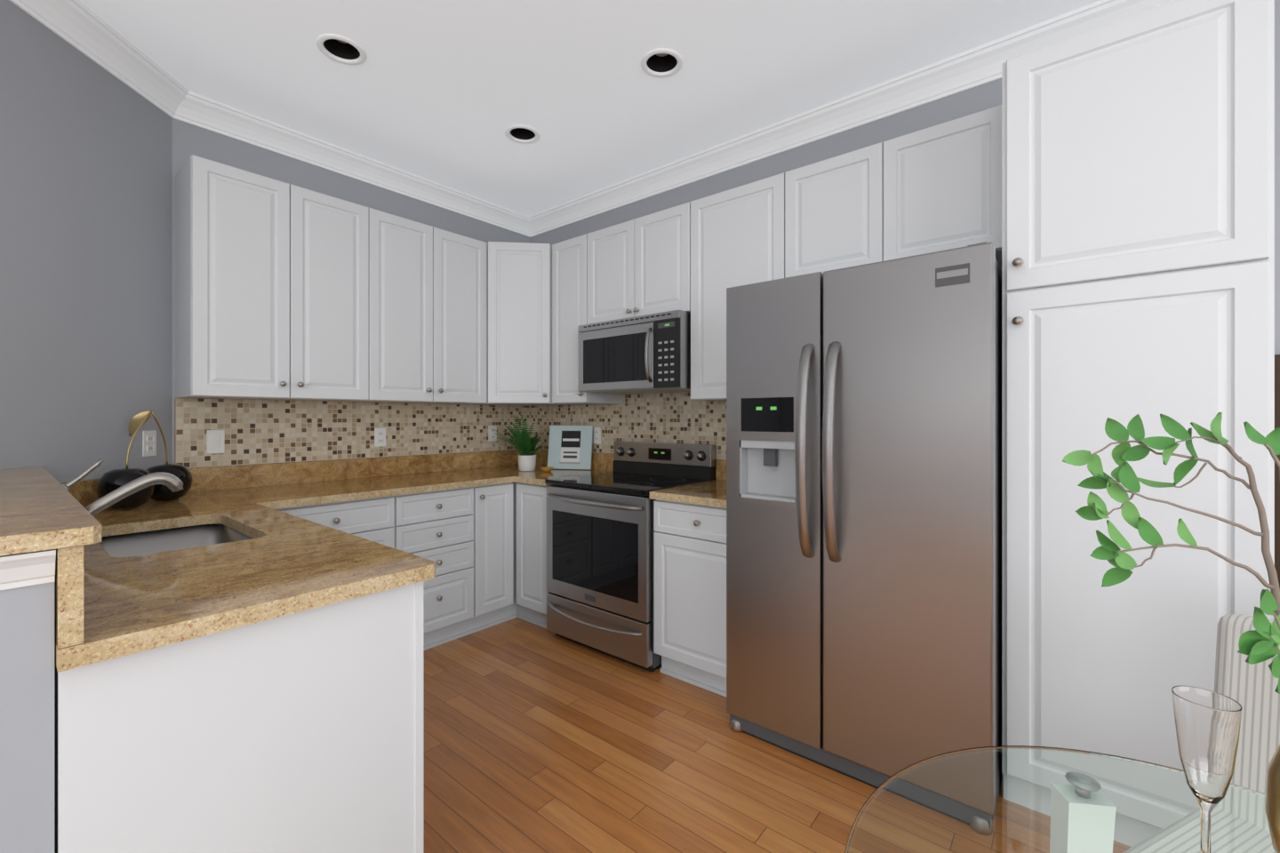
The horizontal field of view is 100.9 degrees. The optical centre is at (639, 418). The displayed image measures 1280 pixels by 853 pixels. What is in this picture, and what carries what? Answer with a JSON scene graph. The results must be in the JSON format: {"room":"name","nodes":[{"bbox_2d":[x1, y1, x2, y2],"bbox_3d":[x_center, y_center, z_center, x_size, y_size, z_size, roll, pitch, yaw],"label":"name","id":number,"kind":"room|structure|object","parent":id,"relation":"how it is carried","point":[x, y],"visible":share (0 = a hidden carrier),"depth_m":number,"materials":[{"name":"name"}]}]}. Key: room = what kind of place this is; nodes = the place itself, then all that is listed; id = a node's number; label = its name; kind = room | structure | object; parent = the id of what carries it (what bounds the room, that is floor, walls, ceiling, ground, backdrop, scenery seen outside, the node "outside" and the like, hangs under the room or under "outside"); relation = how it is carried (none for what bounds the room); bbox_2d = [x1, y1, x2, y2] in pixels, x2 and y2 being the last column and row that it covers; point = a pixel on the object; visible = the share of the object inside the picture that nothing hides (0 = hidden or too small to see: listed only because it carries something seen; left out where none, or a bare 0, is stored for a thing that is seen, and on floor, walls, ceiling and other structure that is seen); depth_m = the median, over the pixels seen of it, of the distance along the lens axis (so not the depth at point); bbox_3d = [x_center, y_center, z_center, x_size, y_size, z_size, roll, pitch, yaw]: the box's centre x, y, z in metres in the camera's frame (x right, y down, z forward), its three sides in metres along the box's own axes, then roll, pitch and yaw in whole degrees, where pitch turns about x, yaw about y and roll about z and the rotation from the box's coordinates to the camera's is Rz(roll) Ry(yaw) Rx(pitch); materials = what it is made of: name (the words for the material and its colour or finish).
{"room":"kitchen","nodes":[
{"label":"kitchen","id":0,"kind":"room"},
{"bbox_2d":[0,582,54,852],"bbox_3d":[-1.579,0.738,1.294,1.589,1.070,0.120,0,0,39],"label":"wall","id":1,"kind":"structure","parent":0,"point":[27,719],"depth_m":0.81,"materials":[{"name":"grey paint"}]},
{"bbox_2d":[0,549,55,590],"bbox_3d":[-1.079,0.231,0.626,0.031,0.054,0.520,0,0,39],"label":"trim","id":2,"kind":"structure","parent":1,"relation":"attached to","point":[27,569],"depth_m":0.80,"materials":[{"name":"white wood"}]},
{"bbox_2d":[0,465,101,556],"bbox_3d":[-1.659,0.187,1.212,1.682,0.028,0.448,0,0,39],"label":"countertop","id":3,"kind":"structure","parent":1,"relation":"on","point":[42,508],"depth_m":0.94,"materials":[{"name":"beige stone"}]},
{"bbox_2d":[0,0,172,482],"bbox_3d":[-2.238,-0.135,1.942,0.130,2.815,1.150,0,0,-6],"label":"wall","id":4,"kind":"structure","parent":0,"point":[85,260],"depth_m":2.06,"materials":[{"name":"grey paint"}]},
{"bbox_2d":[142,431,156,456],"bbox_3d":[-2.212,0.115,2.386,0.008,0.116,0.072,0,0,-6],"label":"electrical outlet plate","id":5,"kind":"object","parent":4,"relation":"attached to","point":[148,444],"visible":1,"depth_m":2.38,"materials":[{"name":"white plastic"}]},
{"bbox_2d":[9,0,528,234],"bbox_3d":[-1.498,-1.486,2.713,0.885,0.111,2.850,0,0,39],"label":"crown molding","id":6,"kind":"structure","parent":4,"relation":"attached to","point":[90,34],"depth_m":2.64,"materials":[{"name":"white wood"}]},
{"bbox_2d":[172,118,530,468],"bbox_3d":[-2.840,-0.135,1.870,0.120,2.815,6.320,0,0,39],"label":"wall","id":7,"kind":"structure","parent":0,"point":[188,140],"depth_m":2.94,"materials":[{"name":"grey paint"}]},
{"bbox_2d":[176,154,375,402],"bbox_3d":[-1.853,-0.628,2.717,0.328,1.062,0.756,0,0,39],"label":"upper cabinet","id":8,"kind":"object","parent":7,"relation":"attached to","point":[287,292],"depth_m":2.55,"materials":[{"name":"white wood"}]},
{"bbox_2d":[174,398,529,468],"bbox_3d":[-1.545,0.073,3.347,0.009,0.338,2.130,0,0,39],"label":"tiled wall","id":9,"kind":"structure","parent":7,"relation":"attached to","point":[266,431],"depth_m":3.03,"materials":[{"name":"tile"}]},
{"bbox_2d":[206,430,224,454],"bbox_3d":[-2.115,0.118,2.637,0.012,0.116,0.072,0,0,39],"label":"switch plate","id":10,"kind":"object","parent":9,"relation":"attached to","point":[215,441],"visible":1,"depth_m":2.63,"materials":[{"name":"white plastic"}]},
{"bbox_2d":[374,427,386,447],"bbox_3d":[-1.602,0.118,3.265,0.008,0.116,0.072,0,0,39],"label":"electrical outlet plate","id":11,"kind":"object","parent":9,"relation":"attached to","point":[380,436],"visible":1,"depth_m":3.26,"materials":[{"name":"white plastic"}]},
{"bbox_2d":[488,425,496,441],"bbox_3d":[-1.085,0.115,3.895,0.008,0.116,0.072,0,0,39],"label":"electrical outlet plate","id":12,"kind":"object","parent":9,"relation":"attached to","point":[492,436],"visible":0.98,"depth_m":3.89,"materials":[{"name":"white plastic"}]},
{"bbox_2d":[375,209,487,404],"bbox_3d":[-1.374,-0.628,3.301,0.328,1.062,0.754,0,0,39],"label":"upper cabinet","id":13,"kind":"object","parent":7,"relation":"attached to","point":[431,283],"depth_m":3.17,"materials":[{"name":"white wood"}]},
{"bbox_2d":[79,0,1099,215],"bbox_3d":[-0.047,-1.552,-0.496,7.200,0.020,6.200,0,0,39],"label":"ceiling","id":14,"kind":"structure","parent":0,"point":[447,92],"depth_m":2.32,"materials":[{"name":"white paint"}]},
{"bbox_2d":[316,33,367,64],"bbox_3d":[-1.247,-1.586,2.213,0.184,0.102,0.184,0,0,39],"label":"recessed light","id":15,"kind":"object","parent":14,"relation":"in","point":[347,51],"visible":0.77,"depth_m":2.25,"materials":[{"name":"white metal"}]},
{"bbox_2d":[504,124,539,143],"bbox_3d":[-0.637,-1.586,2.870,0.184,0.102,0.184,0,0,39],"label":"recessed light","id":16,"kind":"object","parent":14,"relation":"in","point":[522,133],"visible":0.73,"depth_m":2.92,"materials":[{"name":"white"}]},
{"bbox_2d":[640,48,682,77],"bbox_3d":[0.095,-1.586,2.296,0.184,0.102,0.184,0,0,39],"label":"recessed light","id":17,"kind":"object","parent":14,"relation":"in","point":[663,62],"visible":0.73,"depth_m":2.34,"materials":[{"name":"white metal"}]},
{"bbox_2d":[423,617,877,852],"bbox_3d":[-0.047,1.303,-0.496,7.200,0.060,6.200,0,0,39],"label":"floor","id":18,"kind":"structure","parent":0,"point":[538,739],"depth_m":1.93,"materials":[{"name":"brown wood"}]},
{"bbox_2d":[54,581,423,852],"bbox_3d":[-0.919,0.834,1.227,0.500,0.878,0.606,0,0,39],"label":"base cabinet","id":19,"kind":"object","parent":18,"relation":"on","point":[300,732],"visible":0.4,"depth_m":1.03,"materials":[{"name":"white wood"}]},
{"bbox_2d":[54,463,438,672],"bbox_3d":[-1.257,0.298,1.521,1.443,0.191,0.636,0,0,39],"label":"countertop","id":20,"kind":"structure","parent":19,"relation":"on","point":[108,607],"depth_m":1.26,"materials":[{"name":"beige stone"}]},
{"bbox_2d":[60,458,183,516],"bbox_3d":[-1.633,0.245,1.646,0.325,0.227,0.278,0,0,39],"label":"faucet","id":21,"kind":"object","parent":20,"relation":"on","point":[172,483],"visible":0.46,"depth_m":1.59,"materials":[{"name":"silver metal"}]},
{"bbox_2d":[96,410,192,509],"bbox_3d":[-2.033,0.164,2.184,0.170,0.389,0.361,0,0,-4],"label":"sculpture","id":22,"kind":"object","parent":20,"relation":"on","point":[110,481],"visible":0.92,"depth_m":2.12,"materials":[{"name":"black"}]},
{"bbox_2d":[99,523,252,557],"bbox_3d":[-1.463,0.498,1.669,0.657,0.204,0.397,0,0,39],"label":"sink","id":23,"kind":"object","parent":20,"relation":"in","point":[136,544],"depth_m":1.88,"materials":[{"name":"silver metal"}]},
{"bbox_2d":[275,495,399,550],"bbox_3d":[-1.680,0.834,2.692,0.628,0.878,0.578,0,0,39],"label":"base cabinet","id":24,"kind":"object","parent":18,"relation":"on","point":[377,520],"depth_m":2.59,"materials":[{"name":"white wood"}]},
{"bbox_2d":[400,486,478,650],"bbox_3d":[-1.349,0.834,3.095,0.628,0.878,0.464,0,0,39],"label":"base cabinet","id":25,"kind":"object","parent":18,"relation":"on","point":[462,539],"depth_m":2.95,"materials":[{"name":"white wood"}]},
{"bbox_2d":[281,448,548,490],"bbox_3d":[-1.441,0.298,2.956,0.661,0.191,2.621,0,0,39],"label":"countertop","id":26,"kind":"structure","parent":25,"relation":"on","point":[447,471],"depth_m":3.30,"materials":[{"name":"beige stone"}]},
{"bbox_2d":[491,415,543,471],"bbox_3d":[-0.827,0.169,3.550,0.586,0.379,0.368,0,0,39],"label":"potted plant","id":27,"kind":"object","parent":26,"relation":"on","point":[525,444],"visible":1,"depth_m":3.55,"materials":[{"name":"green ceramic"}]},
{"bbox_2d":[540,466,552,471],"bbox_3d":[-0.622,0.344,3.536,0.086,0.028,0.086,0,0,39],"label":"dish","id":28,"kind":"object","parent":26,"relation":"on","point":[547,469],"visible":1,"depth_m":3.51,"materials":[{"name":"brown wood"}]},
{"bbox_2d":[478,482,517,631],"bbox_3d":[-1.114,0.834,3.383,0.628,0.878,0.280,0,0,39],"label":"base cabinet","id":29,"kind":"object","parent":18,"relation":"on","point":[496,605],"depth_m":3.20,"materials":[{"name":"white wood"}]},
{"bbox_2d":[512,481,549,628],"bbox_3d":[-0.699,0.834,3.637,0.946,0.878,0.627,0,0,39],"label":"base cabinet","id":30,"kind":"object","parent":18,"relation":"on","point":[530,551],"visible":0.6,"depth_m":3.21,"materials":[{"name":"white wood"}]},
{"bbox_2d":[512,452,614,486],"bbox_3d":[-0.451,0.319,3.417,0.286,0.151,0.652,0,0,39],"label":"countertop","id":31,"kind":"structure","parent":30,"relation":"on","point":[600,462],"depth_m":3.58,"materials":[{"name":"beige stone"}]},
{"bbox_2d":[547,425,592,470],"bbox_3d":[-0.489,0.205,3.704,0.317,0.303,0.065,0,0,12],"label":"sign","id":32,"kind":"object","parent":31,"relation":"on","point":[570,447],"visible":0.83,"depth_m":3.69,"materials":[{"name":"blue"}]},
{"bbox_2d":[544,440,716,672],"bbox_3d":[-0.072,0.714,3.048,0.758,1.118,0.715,0,0,39],"label":"range","id":33,"kind":"object","parent":18,"relation":"on","point":[600,532],"visible":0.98,"depth_m":2.84,"materials":[{"name":"grey metal"}]},
{"bbox_2d":[653,499,726,696],"bbox_3d":[0.458,0.834,2.667,0.532,0.878,0.659,0,0,39],"label":"base cabinet","id":34,"kind":"object","parent":18,"relation":"on","point":[689,593],"visible":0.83,"depth_m":2.47,"materials":[{"name":"white wood"}]},
{"bbox_2d":[649,459,726,508],"bbox_3d":[0.461,0.319,2.671,0.536,0.151,0.652,0,0,39],"label":"countertop","id":35,"kind":"structure","parent":34,"relation":"on","point":[712,493],"depth_m":2.56,"materials":[{"name":"beige stone"}]},
{"bbox_2d":[726,241,1001,788],"bbox_3d":[0.915,0.367,2.131,0.914,1.811,0.836,0,0,39],"label":"refrigerator","id":36,"kind":"object","parent":18,"relation":"on","point":[864,524],"visible":0.9,"depth_m":1.82,"materials":[{"name":"grey metal"}]},
{"bbox_2d":[844,745,1276,852],"bbox_3d":[0.598,0.898,0.449,0.800,0.750,0.800,0,0,39],"label":"glass table","id":37,"kind":"object","parent":18,"relation":"on","point":[1014,799],"visible":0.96,"depth_m":0.71,"materials":[{"name":"clear glass"}]},
{"bbox_2d":[1062,412,1279,852],"bbox_3d":[0.695,0.258,0.635,0.294,0.529,0.168,0,0,39],"label":"potted plant","id":38,"kind":"object","parent":37,"relation":"on","point":[1259,644],"visible":1,"depth_m":0.65,"materials":[{"name":"green plant"}]},
{"bbox_2d":[1171,686,1242,852],"bbox_3d":[0.641,0.420,0.599,0.066,0.205,0.066,0,0,39],"label":"wine glass","id":39,"kind":"object","parent":37,"relation":"on","point":[1207,724],"visible":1,"depth_m":0.59,"materials":[{"name":"clear glass"}]},
{"bbox_2d":[1001,0,1274,770],"bbox_3d":[1.580,0.057,1.754,0.580,2.433,0.649,0,0,39],"label":"pantry cabinet","id":40,"kind":"object","parent":18,"relation":"on","point":[1137,213],"visible":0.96,"depth_m":1.51,"materials":[{"name":"white wood"}]},
{"bbox_2d":[1213,613,1279,793],"bbox_3d":[1.145,0.841,0.828,0.527,0.865,0.480,0,0,-23],"label":"dining chair","id":41,"kind":"object","parent":18,"relation":"on","point":[1250,689],"visible":0.33,"depth_m":1.05,"materials":[{"name":"beige fabric"}]},
{"bbox_2d":[530,0,1279,460],"bbox_3d":[1.956,-0.135,1.948,7.200,2.815,0.120,0,0,39],"label":"wall","id":42,"kind":"structure","parent":0,"point":[975,100],"depth_m":2.63,"materials":[{"name":"grey paint"}]},
{"bbox_2d":[471,241,576,406],"bbox_3d":[-0.819,-0.628,3.730,0.642,1.063,0.633,0,0,39],"label":"upper cabinet","id":43,"kind":"object","parent":42,"relation":"attached to","point":[519,324],"visible":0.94,"depth_m":3.49,"materials":[{"name":"white wood"}]},
{"bbox_2d":[552,233,620,404],"bbox_3d":[-0.359,-0.628,3.552,0.331,1.062,0.328,0,0,39],"label":"upper cabinet","id":44,"kind":"object","parent":42,"relation":"attached to","point":[569,257],"depth_m":3.43,"materials":[{"name":"white wood"}]},
{"bbox_2d":[529,392,726,460],"bbox_3d":[-0.010,0.093,3.475,2.221,0.560,0.008,0,0,39],"label":"tiled wall","id":45,"kind":"structure","parent":42,"relation":"attached to","point":[671,418],"depth_m":3.43,"materials":[{"name":"tile"}]},
{"bbox_2d":[592,427,600,443],"bbox_3d":[-0.302,0.121,3.702,0.072,0.116,0.008,0,0,39],"label":"electrical outlet plate","id":46,"kind":"object","parent":45,"relation":"attached to","point":[596,435],"visible":1,"depth_m":3.70,"materials":[{"name":"white plastic"}]},
{"bbox_2d":[587,201,690,324],"bbox_3d":[0.070,-0.866,3.200,0.775,0.587,0.328,0,0,39],"label":"upper cabinet","id":47,"kind":"object","parent":42,"relation":"attached to","point":[641,266],"depth_m":3.04,"materials":[{"name":"white wood"}]},
{"bbox_2d":[578,310,690,394],"bbox_3d":[0.023,-0.364,3.147,0.758,0.410,0.448,0,0,39],"label":"microwave","id":48,"kind":"object","parent":47,"relation":"attached to","point":[648,354],"visible":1,"depth_m":2.96,"materials":[{"name":"silver metal"}]},
{"bbox_2d":[690,171,786,401],"bbox_3d":[0.576,-0.628,2.785,0.530,1.062,0.328,0,0,39],"label":"upper cabinet","id":49,"kind":"object","parent":42,"relation":"attached to","point":[739,235],"depth_m":2.70,"materials":[{"name":"white wood"}]},
{"bbox_2d":[786,143,879,277],"bbox_3d":[0.952,-0.893,2.478,0.434,0.533,0.328,0,0,39],"label":"upper cabinet","id":50,"kind":"object","parent":42,"relation":"attached to","point":[833,204],"depth_m":2.34,"materials":[{"name":"white wood"}]},
{"bbox_2d":[523,0,1174,237],"bbox_3d":[1.885,-1.486,1.861,7.199,0.111,0.102,0,0,39],"label":"crown molding","id":51,"kind":"structure","parent":42,"relation":"attached to","point":[980,65],"depth_m":2.56,"materials":[{"name":"white wood"}]},
{"bbox_2d":[879,104,1001,269],"bbox_3d":[1.287,-0.893,2.203,0.434,0.533,0.328,0,0,39],"label":"upper cabinet","id":52,"kind":"object","parent":42,"relation":"attached to","point":[938,188],"depth_m":2.07,"materials":[{"name":"white wood"}]},
{"bbox_2d":[1274,354,1279,588],"bbox_3d":[2.425,0.283,1.456,0.950,0.980,0.040,0,0,39],"label":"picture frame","id":53,"kind":"object","parent":42,"relation":"attached to","point":[1276,469],"depth_m":1.72,"materials":[{"name":"brown wood"}]}
]}

